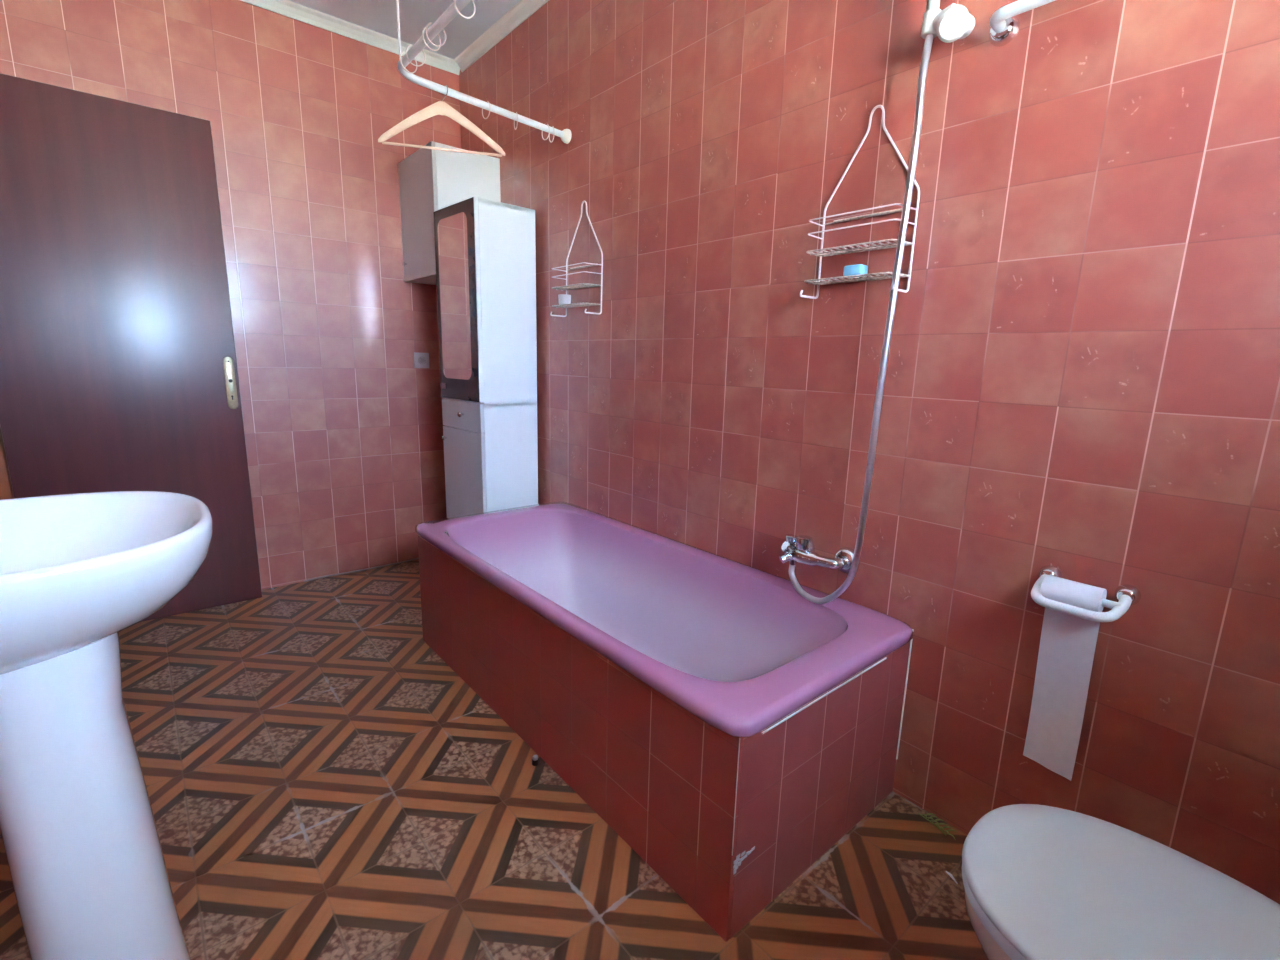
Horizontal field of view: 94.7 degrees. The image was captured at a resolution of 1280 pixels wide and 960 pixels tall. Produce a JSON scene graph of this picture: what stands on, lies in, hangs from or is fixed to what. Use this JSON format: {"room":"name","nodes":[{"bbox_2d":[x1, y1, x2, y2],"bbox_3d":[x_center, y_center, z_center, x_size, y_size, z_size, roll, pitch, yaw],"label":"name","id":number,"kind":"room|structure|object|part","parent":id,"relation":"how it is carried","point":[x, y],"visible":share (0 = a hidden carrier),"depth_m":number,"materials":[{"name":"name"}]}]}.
{"room":"bathroom","nodes":[
{"label":"bathroom","id":0,"kind":"room"},
{"bbox_2d":[0,0,460,589],"bbox_3d":[-2.129,-0.692,2.325,3.000,2.560,0.100,-8,15,-40],"label":"wall","id":1,"kind":"structure","parent":0,"point":[343,432],"depth_m":2.73,"materials":[{"name":"red tile"}]},
{"bbox_2d":[240,0,459,74],"bbox_3d":[-1.625,-1.974,2.379,1.880,0.045,0.042,-8,15,-40],"label":"trim","id":2,"kind":"structure","parent":1,"relation":"attached to","point":[287,8],"depth_m":2.65,"materials":[{"name":"paint"}]},
{"bbox_2d":[414,352,428,367],"bbox_3d":[-1.153,-0.631,3.110,0.080,0.080,0.010,-8,15,-40],"label":"wall socket","id":3,"kind":"object","parent":1,"relation":"attached to","point":[421,360],"visible":1,"depth_m":3.10,"materials":[{"name":"plastic"}]},
{"bbox_2d":[289,0,519,58],"bbox_3d":[-0.845,-1.677,0.694,3.100,0.080,3.860,-8,15,-40],"label":"ceiling","id":4,"kind":"structure","parent":0,"point":[380,16],"depth_m":2.56,"materials":[{"name":"paint"}]},
{"bbox_2d":[0,559,987,959],"bbox_3d":[-0.909,0.909,1.217,3.100,0.080,3.860,-8,15,-40],"label":"floor","id":5,"kind":"structure","parent":0,"point":[321,784],"depth_m":1.40,"materials":[{"name":"tile"}]},
{"bbox_2d":[0,491,212,959],"bbox_3d":[-0.938,0.492,0.915,0.523,0.856,0.500,-8,15,-40],"label":"washbasin","id":6,"kind":"object","parent":5,"relation":"on","point":[88,869],"visible":1,"depth_m":0.86,"materials":[{"name":"white ceramic"}]},
{"bbox_3d":[-0.930,0.158,0.848,0.523,0.172,0.500,-8,15,-40],"label":"basin bowl","id":7,"kind":"part","parent":6,"relation":"part of","materials":[{"name":"white ceramic"}]},
{"bbox_2d":[304,557,418,581],"bbox_3d":[-1.400,0.462,3.127,0.681,0.017,0.019,-8,15,-40],"label":"baseboard","id":8,"kind":"structure","parent":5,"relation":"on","point":[418,557],"depth_m":3.07,"materials":[{"name":"red tile"}]},
{"bbox_2d":[433,197,537,517],"bbox_3d":[-0.715,-0.325,2.744,0.314,1.742,0.370,-9,16,-42],"label":"tall cabinet","id":9,"kind":"object","parent":5,"relation":"on","point":[485,249],"visible":0.85,"depth_m":2.58,"materials":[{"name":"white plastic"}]},
{"bbox_2d":[437,212,471,379],"bbox_3d":[-0.808,-0.786,2.567,0.002,0.682,0.274,-9,16,-43],"label":"mirror","id":10,"kind":"object","parent":9,"relation":"attached to","point":[452,231],"depth_m":2.56,"materials":[{"name":"mirror"}]},
{"bbox_3d":[-0.793,-0.761,2.571,0.017,0.819,0.370,-9,16,-42],"label":"mirror door","id":11,"kind":"part","parent":9,"relation":"part of","materials":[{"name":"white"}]},
{"bbox_3d":[-0.804,-0.295,2.665,0.017,0.126,0.370,-9,16,-42],"label":"drawer","id":12,"kind":"part","parent":9,"relation":"part of","materials":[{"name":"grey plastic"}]},
{"bbox_3d":[-0.815,0.120,2.749,0.017,0.713,0.370,-9,16,-42],"label":"door","id":13,"kind":"part","parent":9,"relation":"part of","materials":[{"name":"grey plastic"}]},
{"bbox_2d":[532,755,538,765],"bbox_3d":[-0.293,0.784,1.651,0.021,0.024,0.021,-8,15,-40],"label":"cap","id":14,"kind":"object","parent":5,"relation":"on","point":[535,760],"visible":1,"depth_m":1.64,"materials":[{"name":"black plastic"}]},
{"bbox_2d":[417,534,913,941],"bbox_3d":[-0.088,0.508,1.918,0.664,0.468,1.608,-8,15,-40],"label":"tub surround","id":15,"kind":"object","parent":5,"relation":"on","point":[727,822],"visible":0.98,"depth_m":1.34,"materials":[{"name":"red tile"}]},
{"bbox_3d":[-0.339,0.552,1.713,0.011,0.452,1.604,-8,15,-40],"label":"long panel","id":16,"kind":"part","parent":15,"relation":"part of","materials":[{"name":"red tile"}]},
{"bbox_2d":[415,501,912,736],"bbox_3d":[-0.092,0.457,1.896,0.687,0.400,1.628,-8,15,-40],"label":"bathtub","id":17,"kind":"object","parent":15,"relation":"in","point":[733,644],"visible":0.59,"depth_m":1.86,"materials":[{"name":"pink ceramic"}]},
{"bbox_3d":[0.423,0.647,1.337,0.653,0.452,0.030,-8,15,-40],"label":"panel","id":18,"kind":"part","parent":15,"relation":"part of","materials":[{"name":"red tile"}]},
{"bbox_2d":[918,813,956,838],"bbox_3d":[0.739,0.849,1.453,0.030,0.020,0.105,-4,13,-24],"label":"sprig","id":19,"kind":"object","parent":5,"relation":"on","point":[930,817],"visible":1,"depth_m":1.45,"materials":[{"name":"green plant"}]},
{"bbox_2d":[946,871,957,883],"bbox_3d":[0.696,0.884,1.313,0.006,0.006,0.033,-2,12,-17],"label":"paper scrap","id":20,"kind":"object","parent":5,"relation":"on","point":[948,873],"visible":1,"depth_m":1.31,"materials":[{"name":"white paper"}]},
{"bbox_2d":[962,804,1279,959],"bbox_3d":[0.749,0.623,0.640,0.400,0.790,0.733,-8,15,-40],"label":"toilet","id":21,"kind":"object","parent":5,"relation":"on","point":[1041,882],"visible":1,"depth_m":0.78,"materials":[{"name":"white ceramic"}]},
{"bbox_3d":[0.662,0.796,0.775,0.360,0.394,0.462,-8,15,-40],"label":"bowl","id":22,"kind":"part","parent":21,"relation":"part of","materials":[{"name":"ceramic"}]},
{"bbox_3d":[0.656,0.589,0.746,0.360,0.018,0.439,-8,15,-40],"label":"seat","id":23,"kind":"part","parent":21,"relation":"part of","materials":[{"name":"white plastic"}]},
{"bbox_2d":[459,0,1279,903],"bbox_3d":[0.268,-0.549,1.910,0.100,2.560,3.860,-8,15,-40],"label":"wall","id":24,"kind":"structure","parent":0,"point":[1082,378],"depth_m":1.34,"materials":[{"name":"red tile"}]},
{"bbox_2d":[398,141,500,284],"bbox_3d":[-0.937,-1.258,2.874,0.348,0.552,0.427,-8,15,-40],"label":"upper cabinet","id":25,"kind":"object","parent":24,"relation":"attached to","point":[430,180],"visible":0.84,"depth_m":2.72,"materials":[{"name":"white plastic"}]},
{"bbox_3d":[-1.046,-1.242,2.783,0.017,0.552,0.427,-8,15,-40],"label":"door","id":26,"kind":"part","parent":25,"relation":"part of","materials":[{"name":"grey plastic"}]},
{"bbox_2d":[396,0,571,143],"bbox_3d":[-0.018,-1.463,1.456,0.710,0.600,1.709,-8,15,-40],"label":"curtain rod","id":27,"kind":"object","parent":24,"relation":"attached to","point":[451,12],"visible":0.93,"depth_m":1.90,"materials":[{"name":"white paint"}]},
{"bbox_2d":[400,51,416,73],"bbox_3d":[-0.691,-1.247,1.762,0.004,0.055,0.054,11,15,40],"label":"curtain ring","id":28,"kind":"object","parent":27,"relation":"hanging from","point":[403,51],"visible":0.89,"depth_m":1.76,"materials":[{"name":"plastic"}]},
{"bbox_2d":[406,44,424,66],"bbox_3d":[-0.655,-1.238,1.719,0.054,0.055,0.003,-4,13,-26],"label":"curtain ring","id":29,"kind":"object","parent":27,"relation":"hanging from","point":[410,44],"visible":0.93,"depth_m":1.72,"materials":[{"name":"plastic"}]},
{"bbox_2d":[422,27,440,50],"bbox_3d":[-0.575,-1.217,1.628,0.004,0.055,0.054,12,16,42],"label":"curtain ring","id":30,"kind":"object","parent":27,"relation":"hanging from","point":[425,27],"visible":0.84,"depth_m":1.62,"materials":[{"name":"plastic"}]},
{"bbox_2d":[425,22,445,46],"bbox_3d":[-0.556,-1.212,1.605,0.054,0.055,0.003,-5,13,-28],"label":"curtain ring","id":31,"kind":"object","parent":27,"relation":"hanging from","point":[430,22],"visible":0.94,"depth_m":1.61,"materials":[{"name":"plastic"}]},
{"bbox_2d":[378,85,504,156],"bbox_3d":[-0.672,-1.228,1.998,0.418,0.191,0.055,-1,12,-14],"label":"hanger","id":32,"kind":"object","parent":27,"relation":"hanging from","point":[440,107],"visible":0.96,"depth_m":2.01,"materials":[{"name":"brown wood"}]},
{"bbox_2d":[454,0,474,18],"bbox_3d":[-0.436,-1.181,1.467,0.054,0.055,0.004,-7,14,-35],"label":"curtain ring","id":33,"kind":"object","parent":27,"relation":"hanging from","point":[454,0],"visible":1,"depth_m":1.47,"materials":[{"name":"plastic"}]},
{"bbox_2d":[482,101,489,118],"bbox_3d":[-0.545,-1.310,2.088,0.054,0.055,0.004,12,16,43],"label":"curtain ring","id":34,"kind":"object","parent":27,"relation":"hanging from","point":[487,101],"visible":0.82,"depth_m":2.08,"materials":[{"name":"plastic"}]},
{"bbox_2d":[454,0,548,71],"bbox_3d":[0.258,-1.770,1.600,0.042,0.045,3.618,-8,15,-40],"label":"trim","id":35,"kind":"structure","parent":24,"relation":"attached to","point":[523,9],"depth_m":2.63,"materials":[{"name":"paint"}]},
{"bbox_2d":[550,201,602,316],"bbox_3d":[-0.255,-0.878,2.330,0.085,0.438,0.252,-8,15,-40],"label":"shower caddy","id":36,"kind":"object","parent":24,"relation":"attached to","point":[581,285],"visible":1,"depth_m":2.32,"materials":[{"name":"white metal"}]},
{"bbox_2d":[558,294,570,304],"bbox_3d":[-0.309,-0.737,2.415,0.052,0.040,0.052,-8,15,-40],"label":"plastic cup","id":37,"kind":"object","parent":36,"relation":"on","point":[563,298],"visible":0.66,"depth_m":2.40,"materials":[{"name":"white plastic"}]},
{"bbox_2d":[552,283,600,289],"bbox_3d":[-0.258,-0.770,2.352,0.084,0.007,0.250,-8,15,-40],"label":"shelf","id":38,"kind":"object","parent":36,"relation":"attached to","point":[582,285],"depth_m":2.33,"materials":[{"name":"metal"}]},
{"bbox_2d":[552,302,600,307],"bbox_3d":[-0.260,-0.700,2.366,0.084,0.007,0.250,-8,15,-40],"label":"shelf","id":39,"kind":"object","parent":36,"relation":"attached to","point":[582,304],"depth_m":2.34,"materials":[{"name":"metal"}]},
{"bbox_2d":[779,534,859,573],"bbox_3d":[0.478,0.203,1.619,0.114,0.092,0.212,-8,15,-40],"label":"mixer","id":40,"kind":"object","parent":24,"relation":"attached to","point":[801,548],"visible":1,"depth_m":1.61,"materials":[{"name":"silver metal"}]},
{"bbox_3d":[0.415,0.216,1.647,0.050,0.034,0.024,-1,12,-13],"label":"spout","id":41,"kind":"part","parent":40,"relation":"part of","materials":[{"name":"silver metal"}]},
{"bbox_3d":[0.418,0.183,1.646,0.044,0.058,0.035,-2,12,-16],"label":"temperature knob","id":42,"kind":"part","parent":40,"relation":"part of","materials":[{"name":"silver metal"}]},
{"bbox_3d":[0.452,0.175,1.625,0.045,0.040,0.044,-8,15,-40],"label":"fluted knob","id":43,"kind":"part","parent":40,"relation":"part of","materials":[{"name":"silver metal"}]},
{"bbox_2d":[789,34,933,603],"bbox_3d":[0.513,-0.311,1.448,0.034,1.319,0.249,-9,15,-41],"label":"shower hose","id":44,"kind":"object","parent":40,"relation":"attached to","point":[928,42],"visible":1,"depth_m":1.37,"materials":[{"name":"metal"}]},
{"bbox_2d":[800,105,919,298],"bbox_3d":[0.532,-0.674,1.422,0.085,0.438,0.252,-8,15,-40],"label":"shower caddy","id":45,"kind":"object","parent":24,"relation":"attached to","point":[823,252],"visible":0.98,"depth_m":1.43,"materials":[{"name":"white metal"}]},
{"bbox_2d":[843,264,867,277],"bbox_3d":[0.528,-0.512,1.444,0.036,0.026,0.048,-8,15,-40],"label":"soap bar","id":46,"kind":"object","parent":45,"relation":"on","point":[857,269],"visible":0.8,"depth_m":1.43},
{"bbox_2d":[804,271,909,284],"bbox_3d":[0.527,-0.497,1.457,0.084,0.007,0.250,-8,15,-40],"label":"shelf","id":47,"kind":"object","parent":45,"relation":"attached to","point":[835,280],"depth_m":1.44,"materials":[{"name":"metal"}]},
{"bbox_2d":[806,239,912,256],"bbox_3d":[0.529,-0.567,1.443,0.084,0.007,0.250,-8,15,-40],"label":"shelf","id":48,"kind":"object","parent":45,"relation":"attached to","point":[822,253],"depth_m":1.43,"materials":[{"name":"metal"}]},
{"bbox_2d":[921,3,974,42],"bbox_3d":[0.645,-0.941,1.226,0.111,0.078,0.096,-8,15,-40],"label":"bracket","id":49,"kind":"object","parent":24,"relation":"attached to","point":[954,22],"visible":1,"depth_m":1.20,"materials":[{"name":"white plastic"}]},
{"bbox_2d":[926,0,939,10],"bbox_3d":[0.565,-1.052,1.195,0.115,0.244,0.079,-8,15,-40],"label":"shower","id":50,"kind":"object","parent":49,"relation":"in","point":[931,4],"visible":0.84,"depth_m":1.21,"materials":[{"name":"white plastic"}]},
{"bbox_3d":[0.640,-0.933,1.204,0.057,0.072,0.073,8,13,29],"label":"swivel knob","id":51,"kind":"part","parent":49,"relation":"part of","materials":[{"name":"white plastic"}]},
{"bbox_3d":[0.669,-0.960,1.236,0.058,0.044,0.044,-8,15,-40],"label":"wall plate","id":52,"kind":"part","parent":49,"relation":"part of","materials":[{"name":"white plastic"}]},
{"bbox_2d":[989,0,1055,46],"bbox_3d":[0.868,-0.870,0.996,0.077,0.054,0.534,-8,15,-40],"label":"towel rail","id":53,"kind":"object","parent":24,"relation":"attached to","point":[1004,22],"visible":1,"depth_m":1.16,"materials":[{"name":"white paint"}]},
{"bbox_3d":[0.863,-0.870,0.992,0.066,0.024,0.502,-8,15,-40],"label":"rail","id":54,"kind":"part","parent":53,"relation":"part of","materials":[{"name":"white metal"}]},
{"bbox_2d":[1031,565,1140,621],"bbox_3d":[0.863,0.225,1.159,0.117,0.057,0.170,-8,15,-40],"label":"paper holder","id":55,"kind":"object","parent":24,"relation":"attached to","point":[1126,595],"visible":0.88,"depth_m":1.13,"materials":[{"name":"white paint"}]},
{"bbox_2d":[1023,575,1106,780],"bbox_3d":[0.860,0.416,1.212,0.076,0.441,0.096,-8,15,-40],"label":"toilet paper","id":56,"kind":"object","parent":55,"relation":"hanging from","point":[1067,646],"visible":0.89,"depth_m":1.23,"materials":[{"name":"white paper"}]},
{"bbox_3d":[-1.244,-0.331,0.650,0.100,2.560,3.660,-8,15,-40],"label":"wall","id":57,"kind":"structure","parent":0,"visible":0},
{"bbox_2d":[0,427,13,499],"bbox_3d":[-2.047,-0.333,1.743,0.066,2.090,0.987,-8,15,-40],"label":"trim","id":58,"kind":"structure","parent":57,"relation":"attached to","point":[6,492],"depth_m":2.10,"materials":[{"name":"orange wood"}]},
{"bbox_2d":[0,73,261,621],"bbox_3d":[-1.999,-0.399,2.297,0.722,1.995,0.040,-8,15,-40],"label":"door","id":59,"kind":"structure","parent":57,"relation":"in","point":[119,371],"depth_m":2.23,"materials":[{"name":"brown wood"}]},
{"bbox_3d":[-1.736,-0.411,2.500,0.037,0.220,0.004,-8,15,-40],"label":"handle plate","id":60,"kind":"part","parent":59,"relation":"part of","materials":[{"name":"gold metal"}]}
]}

